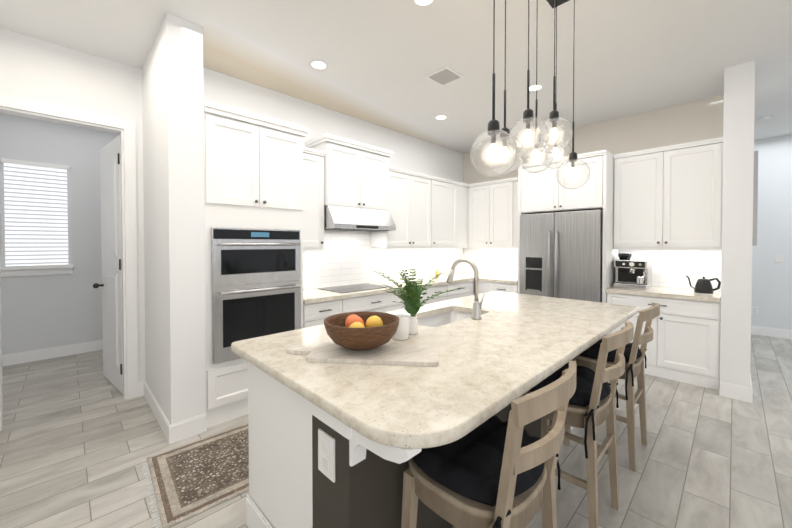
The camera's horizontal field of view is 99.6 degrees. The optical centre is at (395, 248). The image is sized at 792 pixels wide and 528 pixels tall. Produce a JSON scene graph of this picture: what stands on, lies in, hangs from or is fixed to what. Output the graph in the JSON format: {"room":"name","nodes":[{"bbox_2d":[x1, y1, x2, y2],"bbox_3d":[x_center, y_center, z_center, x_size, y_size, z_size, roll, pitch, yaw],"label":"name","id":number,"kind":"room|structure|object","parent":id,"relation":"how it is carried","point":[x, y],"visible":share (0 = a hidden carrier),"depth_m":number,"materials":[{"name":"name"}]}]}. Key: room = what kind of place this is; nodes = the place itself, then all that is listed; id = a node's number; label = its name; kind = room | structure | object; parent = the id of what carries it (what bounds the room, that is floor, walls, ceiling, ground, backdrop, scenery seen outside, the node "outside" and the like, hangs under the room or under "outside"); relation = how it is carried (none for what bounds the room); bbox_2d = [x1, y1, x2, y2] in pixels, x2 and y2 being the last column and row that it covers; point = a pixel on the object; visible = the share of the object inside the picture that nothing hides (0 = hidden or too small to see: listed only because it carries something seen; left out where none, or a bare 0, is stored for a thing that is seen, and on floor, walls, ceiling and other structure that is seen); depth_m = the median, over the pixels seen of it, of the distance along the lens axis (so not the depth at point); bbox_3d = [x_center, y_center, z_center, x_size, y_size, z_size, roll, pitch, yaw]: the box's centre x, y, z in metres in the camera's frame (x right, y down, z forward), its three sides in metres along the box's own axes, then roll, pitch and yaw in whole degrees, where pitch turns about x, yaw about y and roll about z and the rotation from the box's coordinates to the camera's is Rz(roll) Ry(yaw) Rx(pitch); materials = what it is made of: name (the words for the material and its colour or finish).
{"room":"kitchen","nodes":[
{"label":"kitchen","id":0,"kind":"room"},
{"bbox_2d":[0,113,119,354],"bbox_3d":[-4.069,-0.173,4.593,3.600,3.100,0.120,-1,1,-45],"label":"wall","id":1,"kind":"structure","parent":0,"point":[45,311],"depth_m":4.29,"materials":[{"name":"white paint"}]},
{"bbox_2d":[1,158,73,276],"bbox_3d":[-4.414,-0.371,4.121,0.630,1.390,0.058,-1,1,-45],"label":"blinds","id":2,"kind":"object","parent":1,"relation":"attached to","point":[36,219],"visible":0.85,"depth_m":4.12,"materials":[{"name":"white plastic"}]},
{"bbox_2d":[2,340,102,366],"bbox_3d":[-4.021,1.310,4.567,3.400,0.135,0.016,-1,1,-45],"label":"baseboard","id":3,"kind":"structure","parent":1,"relation":"attached to","point":[53,352],"depth_m":4.22,"materials":[{"name":"white wood"}]},
{"bbox_2d":[0,28,144,381],"bbox_3d":[-2.867,-0.147,2.828,1.170,3.100,0.120,-1,1,-45],"label":"wall","id":4,"kind":"structure","parent":0,"point":[38,70],"depth_m":2.88,"materials":[{"name":"white paint"}]},
{"bbox_2d":[0,95,138,430],"bbox_3d":[-2.823,0.110,2.866,0.950,2.585,0.145,-1,1,-45],"label":"door frame","id":5,"kind":"structure","parent":4,"relation":"attached to","point":[126,130],"depth_m":3.10,"materials":[{"name":"white wood"}]},
{"bbox_2d":[93,136,122,393],"bbox_3d":[-2.927,0.155,3.400,0.209,2.460,0.766,-1,1,-45],"label":"room door","id":6,"kind":"structure","parent":5,"relation":"in","point":[111,284],"depth_m":3.36,"materials":[{"name":"white"}]},
{"bbox_2d":[142,12,205,423],"bbox_3d":[-1.982,-0.148,2.929,0.230,3.100,1.220,-1,1,-45],"label":"wall","id":7,"kind":"structure","parent":0,"point":[173,205],"depth_m":2.52,"materials":[{"name":"white paint"}]},
{"bbox_2d":[139,380,173,443],"bbox_3d":[-2.031,1.336,2.808,0.040,0.135,1.116,-1,1,-45],"label":"baseboard","id":8,"kind":"structure","parent":7,"relation":"attached to","point":[167,428],"depth_m":2.72,"materials":[{"name":"white wood"}]},
{"bbox_2d":[203,67,462,289],"bbox_3d":[-0.338,-0.175,4.694,4.590,3.100,0.120,-1,1,-45],"label":"wall","id":9,"kind":"structure","parent":0,"point":[411,153],"depth_m":4.13,"materials":[{"name":"white paint"}]},
{"bbox_2d":[303,149,324,248],"bbox_3d":[-1.050,-0.526,3.648,0.415,1.013,0.340,-1,1,-45],"label":"upper cabinet","id":10,"kind":"object","parent":9,"relation":"attached to","point":[313,207],"depth_m":3.58,"materials":[{"name":"white wood"}]},
{"bbox_2d":[307,137,362,207],"bbox_3d":[-0.719,-0.844,3.941,0.465,0.720,0.380,-1,1,-45],"label":"upper cabinet","id":11,"kind":"object","parent":9,"relation":"attached to","point":[342,161],"depth_m":3.79,"materials":[{"name":"white wood"}]},
{"bbox_2d":[324,205,395,231],"bbox_3d":[-0.506,-0.354,4.064,0.924,0.259,0.516,-1,1,-45],"label":"range hood","id":12,"kind":"object","parent":9,"relation":"attached to","point":[339,218],"visible":0.89,"depth_m":3.84,"materials":[{"name":"silver metal"}]},
{"bbox_2d":[363,145,390,212],"bbox_3d":[-0.389,-0.849,4.268,0.465,0.720,0.380,-1,1,-45],"label":"upper cabinet","id":13,"kind":"object","parent":9,"relation":"attached to","point":[376,168],"depth_m":4.15,"materials":[{"name":"white wood"}]},
{"bbox_2d":[303,230,462,289],"bbox_3d":[-0.045,-0.036,4.896,3.589,0.985,0.005,-1,1,-45],"label":"tile backsplash","id":14,"kind":"structure","parent":9,"relation":"attached to","point":[347,258],"depth_m":4.49,"materials":[{"name":"white tile"}]},
{"bbox_2d":[370,169,410,248],"bbox_3d":[-0.075,-0.540,4.611,0.447,1.013,0.340,-1,1,-45],"label":"upper cabinet","id":15,"kind":"object","parent":9,"relation":"attached to","point":[400,238],"depth_m":4.51,"materials":[{"name":"white wood"}]},
{"bbox_2d":[411,173,430,248],"bbox_3d":[0.244,-0.545,4.926,0.450,1.013,0.340,-1,1,-45],"label":"upper cabinet","id":16,"kind":"object","parent":9,"relation":"attached to","point":[420,185],"depth_m":4.81,"materials":[{"name":"white wood"}]},
{"bbox_2d":[431,177,458,247],"bbox_3d":[0.642,-0.551,5.319,0.668,1.013,0.340,-1,1,-45],"label":"upper cabinet","id":17,"kind":"object","parent":9,"relation":"attached to","point":[444,194],"depth_m":5.21,"materials":[{"name":"white wood"}]},
{"bbox_2d":[613,149,662,248],"bbox_3d":[2.995,-0.583,4.109,0.340,1.113,0.485,-1,1,-45],"label":"upper cabinet","id":18,"kind":"object","parent":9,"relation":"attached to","point":[638,177],"depth_m":3.99,"materials":[{"name":"white wood"}]},
{"bbox_2d":[659,137,722,248],"bbox_3d":[3.336,-0.577,3.764,0.340,1.113,0.486,-1,1,-45],"label":"upper cabinet","id":19,"kind":"object","parent":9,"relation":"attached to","point":[669,197],"depth_m":3.64,"materials":[{"name":"white wood"}]},
{"bbox_2d":[0,334,791,527],"bbox_3d":[1.547,1.434,2.489,12.000,0.050,12.200,-1,1,-45],"label":"floor","id":20,"kind":"structure","parent":0,"point":[81,438],"depth_m":2.28,"materials":[{"name":"grey tile"}]},
{"bbox_2d":[141,424,248,527],"bbox_3d":[-0.959,1.403,2.385,1.353,0.010,0.824,-1,1,-45],"label":"rug","id":21,"kind":"object","parent":20,"relation":"on","point":[190,480],"visible":0.48,"depth_m":2.08,"materials":[{"name":"brown fabric"}]},
{"bbox_2d":[204,100,307,427],"bbox_3d":[-1.355,0.129,3.089,0.870,2.540,0.721,-1,1,-45],"label":"tall cabinet","id":22,"kind":"object","parent":20,"relation":"on","point":[253,183],"visible":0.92,"depth_m":2.79,"materials":[{"name":"white"}]},
{"bbox_2d":[303,301,342,327],"bbox_3d":[-0.939,0.957,3.583,0.450,0.870,0.620,-1,1,-45],"label":"base cabinet","id":23,"kind":"object","parent":20,"relation":"on","point":[313,315],"depth_m":3.32,"materials":[{"name":"white wood"}]},
{"bbox_2d":[343,293,402,312],"bbox_3d":[-0.459,0.950,4.057,0.900,0.870,0.620,-1,1,-45],"label":"base cabinet","id":24,"kind":"object","parent":20,"relation":"on","point":[382,302],"depth_m":3.83,"materials":[{"name":"white"}]},
{"bbox_2d":[303,273,494,304],"bbox_3d":[0.181,0.484,4.668,3.580,0.044,0.640,-1,1,-45],"label":"countertop","id":25,"kind":"structure","parent":24,"relation":"on","point":[310,296],"depth_m":3.86,"materials":[{"name":"beige stone"}]},
{"bbox_2d":[327,283,390,292],"bbox_3d":[-0.480,0.468,4.043,0.760,0.006,0.480,-1,1,-45],"label":"cooktop","id":26,"kind":"object","parent":25,"relation":"in","point":[345,288],"depth_m":4.03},
{"bbox_2d":[429,267,432,277],"bbox_3d":[0.553,0.372,5.259,0.058,0.160,0.058,1,1,30],"label":"bottle","id":27,"kind":"object","parent":25,"relation":"on","point":[430,271],"depth_m":5.24,"materials":[{"name":"white ceramic"}]},
{"bbox_2d":[403,289,426,308],"bbox_3d":[0.021,0.943,4.531,0.450,0.870,0.620,-1,1,-45],"label":"base cabinet","id":28,"kind":"object","parent":20,"relation":"on","point":[424,296],"depth_m":4.43,"materials":[{"name":"white"}]},
{"bbox_2d":[246,322,623,527],"bbox_3d":[0.605,0.976,2.304,2.782,0.870,1.149,-1,1,-45],"label":"kitchen island","id":29,"kind":"object","parent":20,"relation":"on","point":[335,445],"depth_m":1.32,"materials":[{"name":"grey paint"}]},
{"bbox_2d":[231,291,638,468],"bbox_3d":[0.582,0.519,2.320,2.830,0.044,1.356,-1,1,-45],"label":"island countertop","id":30,"kind":"structure","parent":29,"relation":"on","point":[486,363],"depth_m":1.43,"materials":[{"name":"beige stone"}]},
{"bbox_2d":[286,342,437,366],"bbox_3d":[-0.171,0.498,1.605,0.740,0.018,0.240,0,1,6],"label":"cutting board","id":31,"kind":"object","parent":30,"relation":"on","point":[395,354],"visible":1,"depth_m":1.55,"materials":[{"name":"white stone"}]},
{"bbox_2d":[324,311,398,350],"bbox_3d":[-0.170,0.409,1.671,0.374,0.156,0.374,-1,1,-45],"label":"bowl","id":32,"kind":"object","parent":31,"relation":"on","point":[363,330],"visible":1,"depth_m":1.56,"materials":[{"name":"brown wood"}]},
{"bbox_2d":[392,314,408,339],"bbox_3d":[0.024,0.440,1.892,0.104,0.125,0.104,-1,1,-45],"label":"candle jar","id":33,"kind":"object","parent":30,"relation":"on","point":[402,332],"visible":0.75,"depth_m":1.85,"materials":[{"name":"white ceramic"}]},
{"bbox_2d":[373,268,462,334],"bbox_3d":[0.129,0.305,1.982,0.675,0.392,0.589,-1,1,-45],"label":"potted plant","id":34,"kind":"object","parent":30,"relation":"on","point":[410,297],"visible":1,"depth_m":1.93,"materials":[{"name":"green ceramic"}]},
{"bbox_2d":[417,310,466,325],"bbox_3d":[0.366,0.612,2.505,0.744,0.172,0.394,-1,1,-45],"label":"sink","id":35,"kind":"object","parent":30,"relation":"in","point":[444,315],"depth_m":2.78,"materials":[{"name":"white ceramic"}]},
{"bbox_2d":[446,258,486,317],"bbox_3d":[0.508,0.280,2.469,0.116,0.430,0.292,-1,1,-45],"label":"faucet","id":36,"kind":"object","parent":30,"relation":"on","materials":[{"name":"silver metal"}]},
{"bbox_2d":[427,285,446,303],"bbox_3d":[0.349,0.938,4.855,0.470,0.870,0.620,-1,1,-45],"label":"base cabinet","id":37,"kind":"object","parent":20,"relation":"on","point":[435,289],"depth_m":4.63,"materials":[{"name":"white"}]},
{"bbox_2d":[447,281,473,299],"bbox_3d":[0.763,0.932,5.264,0.695,0.870,0.620,-1,1,-45],"label":"base cabinet","id":38,"kind":"object","parent":20,"relation":"on","point":[468,286],"depth_m":5.04,"materials":[{"name":"white"}]},
{"bbox_2d":[478,281,486,293],"bbox_3d":[1.544,0.930,5.395,0.630,0.870,0.248,-1,1,-45],"label":"base cabinet","id":39,"kind":"object","parent":20,"relation":"on","point":[482,285],"depth_m":5.18,"materials":[{"name":"white"}]},
{"bbox_2d":[401,360,576,527],"bbox_3d":[0.325,0.907,1.199,0.460,1.044,0.543,-1,1,-45],"label":"stool","id":40,"kind":"object","parent":20,"relation":"on","point":[493,471],"visible":0.81,"depth_m":1.05,"materials":[{"name":"brown wood"}]},
{"bbox_2d":[487,281,517,292],"bbox_3d":[1.789,0.933,5.146,0.630,0.870,0.450,-1,1,-45],"label":"base cabinet","id":41,"kind":"object","parent":20,"relation":"on","point":[491,285],"depth_m":4.95,"materials":[{"name":"white"}]},
{"bbox_2d":[479,277,517,284],"bbox_3d":[1.697,0.475,5.222,0.645,0.044,0.698,-1,1,-45],"label":"countertop","id":42,"kind":"structure","parent":41,"relation":"on","point":[502,280],"depth_m":5.00,"materials":[{"name":"beige stone"}]},
{"bbox_2d":[519,210,602,302],"bbox_3d":[2.284,0.453,4.517,0.781,1.850,0.978,-1,1,-45],"label":"refrigerator","id":43,"kind":"object","parent":20,"relation":"on","point":[560,254],"visible":0.48,"depth_m":4.22,"materials":[{"name":"silver metal"}]},
{"bbox_2d":[518,150,618,302],"bbox_3d":[2.319,0.102,4.553,0.692,2.550,1.076,-1,1,-45],"label":"tall cabinet","id":44,"kind":"object","parent":20,"relation":"on","point":[544,191],"visible":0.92,"depth_m":4.18,"materials":[{"name":"white wood"}]},
{"bbox_2d":[520,321,633,527],"bbox_3d":[0.944,0.898,1.811,0.460,1.044,0.543,-1,1,-45],"label":"stool","id":45,"kind":"object","parent":20,"relation":"on","point":[591,408],"visible":0.67,"depth_m":1.62,"materials":[{"name":"brown wood"}]},
{"bbox_2d":[564,302,659,471],"bbox_3d":[1.534,0.889,2.394,0.460,1.044,0.543,-1,1,-45],"label":"stool","id":46,"kind":"object","parent":20,"relation":"on","point":[634,355],"visible":0.54,"depth_m":2.21,"materials":[{"name":"brown wood"}]},
{"bbox_2d":[606,289,720,389],"bbox_3d":[3.062,0.953,3.858,0.630,0.870,0.971,-1,1,-45],"label":"base cabinet","id":47,"kind":"object","parent":20,"relation":"on","point":[683,345],"depth_m":3.49,"materials":[{"name":"white wood"}]},
{"bbox_2d":[607,286,720,300],"bbox_3d":[3.057,0.496,3.845,0.645,0.044,0.971,-1,1,-45],"label":"countertop","id":48,"kind":"structure","parent":47,"relation":"on","point":[679,294],"depth_m":3.66,"materials":[{"name":"beige stone"}]},
{"bbox_2d":[613,253,651,289],"bbox_3d":[2.859,0.262,4.056,0.466,0.416,0.330,-1,1,-45],"label":"coffee machine","id":49,"kind":"object","parent":48,"relation":"on","point":[633,273],"visible":1,"depth_m":3.99,"materials":[{"name":"silver metal"}]},
{"bbox_2d":[686,275,720,293],"bbox_3d":[3.340,0.386,3.647,0.156,0.180,0.290,-1,1,-45],"label":"kettle","id":50,"kind":"object","parent":48,"relation":"on","point":[703,285],"visible":1,"depth_m":3.59,"materials":[{"name":"black metal"}]},
{"bbox_2d":[0,0,791,153],"bbox_3d":[1.547,-1.716,2.442,12.000,0.050,12.200,-1,1,-45],"label":"ceiling","id":51,"kind":"structure","parent":0,"point":[382,58],"depth_m":2.85,"materials":[{"name":"paint"}]},
{"bbox_2d":[309,59,328,69],"bbox_3d":[-0.712,-1.698,3.092,0.182,0.006,0.182,1,1,36],"label":"recessed light","id":52,"kind":"object","parent":51,"relation":"in","point":[316,64],"depth_m":3.08,"materials":[{"name":"white plastic"}]},
{"bbox_2d":[411,0,436,7],"bbox_3d":[0.188,-1.685,2.252,0.182,0.006,0.182,1,1,36],"label":"recessed light","id":53,"kind":"object","parent":51,"relation":"in","point":[418,3],"depth_m":2.30,"materials":[{"name":"white plastic"}]},
{"bbox_2d":[434,115,447,119],"bbox_3d":[0.590,-1.717,4.378,0.182,0.006,0.182,1,1,36],"label":"recessed light","id":54,"kind":"object","parent":51,"relation":"in","point":[439,117],"depth_m":4.37,"materials":[{"name":"white plastic"}]},
{"bbox_2d":[424,65,464,85],"bbox_3d":[0.477,-1.697,3.297,0.280,0.013,0.280,-1,1,-45],"label":"ceiling vent","id":55,"kind":"object","parent":51,"relation":"in","point":[445,75],"visible":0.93,"depth_m":3.26,"materials":[{"name":"white metal"}]},
{"bbox_2d":[470,0,589,188],"bbox_3d":[0.747,-0.998,1.838,1.254,1.366,0.325,-1,1,-45],"label":"pendant chandelier","id":56,"kind":"object","parent":51,"relation":"hanging from","point":[493,130],"visible":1,"depth_m":1.76,"materials":[{"name":"clear glass"}]},
{"bbox_2d":[525,84,543,91],"bbox_3d":[1.469,-1.705,3.545,0.182,0.006,0.182,1,1,36],"label":"recessed light","id":57,"kind":"object","parent":51,"relation":"in","point":[539,86],"depth_m":3.53,"materials":[{"name":"white plastic"}]},
{"bbox_2d":[758,116,772,121],"bbox_3d":[4.833,-1.702,4.380,0.136,0.034,0.136,-1,1,-45],"label":"smoke detector","id":58,"kind":"object","parent":51,"relation":"attached to","point":[764,118],"visible":1,"depth_m":4.36,"materials":[{"name":"white plastic"}]},
{"bbox_2d":[463,95,723,292],"bbox_3d":[2.559,-0.178,4.920,0.150,3.100,3.630,-1,1,-45],"label":"wall","id":59,"kind":"structure","parent":0,"point":[699,120],"depth_m":4.29,"materials":[{"name":"white paint"}]},
{"bbox_2d":[459,185,466,244],"bbox_3d":[1.108,-0.558,5.793,0.660,1.013,0.320,-1,1,-45],"label":"upper cabinet","id":60,"kind":"object","parent":59,"relation":"attached to","point":[462,188],"depth_m":5.57,"materials":[{"name":"white wood"}]},
{"bbox_2d":[467,181,486,244],"bbox_3d":[1.479,-0.556,5.645,0.340,1.013,0.412,-1,1,-45],"label":"upper cabinet","id":61,"kind":"object","parent":59,"relation":"attached to","point":[476,194],"depth_m":5.55,"materials":[{"name":"white wood"}]},
{"bbox_2d":[463,248,517,276],"bbox_3d":[1.713,0.183,5.670,0.005,0.525,1.318,-1,1,-45],"label":"tile backsplash","id":62,"kind":"structure","parent":59,"relation":"attached to","point":[493,261],"depth_m":5.72,"materials":[{"name":"white tile"}]},
{"bbox_2d":[487,178,510,247],"bbox_3d":[1.760,-0.552,5.360,0.340,1.013,0.388,-1,1,-45],"label":"upper cabinet","id":63,"kind":"object","parent":59,"relation":"attached to","point":[498,192],"depth_m":5.27,"materials":[{"name":"white wood"}]},
{"bbox_2d":[511,177,517,247],"bbox_3d":[1.980,-0.548,5.137,0.340,1.013,0.239,-1,1,-45],"label":"upper cabinet","id":64,"kind":"object","parent":59,"relation":"attached to","point":[514,181],"depth_m":5.10,"materials":[{"name":"white wood"}]},
{"bbox_2d":[620,249,721,290],"bbox_3d":[3.290,0.207,4.071,0.008,0.525,0.971,-1,1,-45],"label":"tile backsplash","id":65,"kind":"structure","parent":59,"relation":"attached to","point":[670,268],"depth_m":3.98,"materials":[{"name":"white tile"}]},
{"bbox_2d":[720,60,754,386],"bbox_3d":[3.437,-0.155,3.377,0.770,3.100,0.200,-1,1,-45],"label":"wall","id":66,"kind":"structure","parent":0,"point":[737,213],"depth_m":3.10,"materials":[{"name":"white paint"}]},
{"bbox_2d":[747,372,752,402],"bbox_3d":[3.550,1.328,3.359,0.906,0.135,0.016,-1,1,-45],"label":"baseboard","id":67,"kind":"structure","parent":66,"relation":"attached to","point":[749,389],"depth_m":3.05,"materials":[{"name":"white wood"}]},
{"bbox_2d":[751,135,791,329],"bbox_3d":[6.974,-0.167,4.171,0.120,3.100,7.000,-1,1,-45],"label":"wall","id":68,"kind":"structure","parent":0,"point":[771,300],"depth_m":5.19,"materials":[{"name":"white paint"}]},
{"bbox_2d":[751,306,757,314],"bbox_3d":[5.732,0.985,5.352,0.010,0.120,0.080,-1,1,-45],"label":"outlet","id":69,"kind":"object","parent":68,"relation":"attached to","point":[754,310],"depth_m":5.35,"materials":[{"name":"white plastic"}]},
{"bbox_2d":[752,151,757,245],"bbox_3d":[3.515,-0.469,3.285,0.600,0.870,0.031,-1,1,-45],"label":"wall art","id":70,"kind":"object","parent":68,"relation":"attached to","point":[755,200],"visible":0.79,"depth_m":3.08,"materials":[{"name":"grey"}]},
{"bbox_2d":[751,325,791,338],"bbox_3d":[6.960,1.316,4.111,0.016,0.135,6.900,-1,1,-45],"label":"baseboard","id":71,"kind":"structure","parent":68,"relation":"attached to","point":[765,331],"depth_m":5.22,"materials":[{"name":"white wood"}]},
{"bbox_2d":[775,255,782,261],"bbox_3d":[5.907,0.148,5.161,0.012,0.120,0.080,-1,1,-45],"label":"light switch","id":72,"kind":"object","parent":68,"relation":"attached to","point":[778,258],"depth_m":5.16,"materials":[{"name":"white plastic"}]}
]}

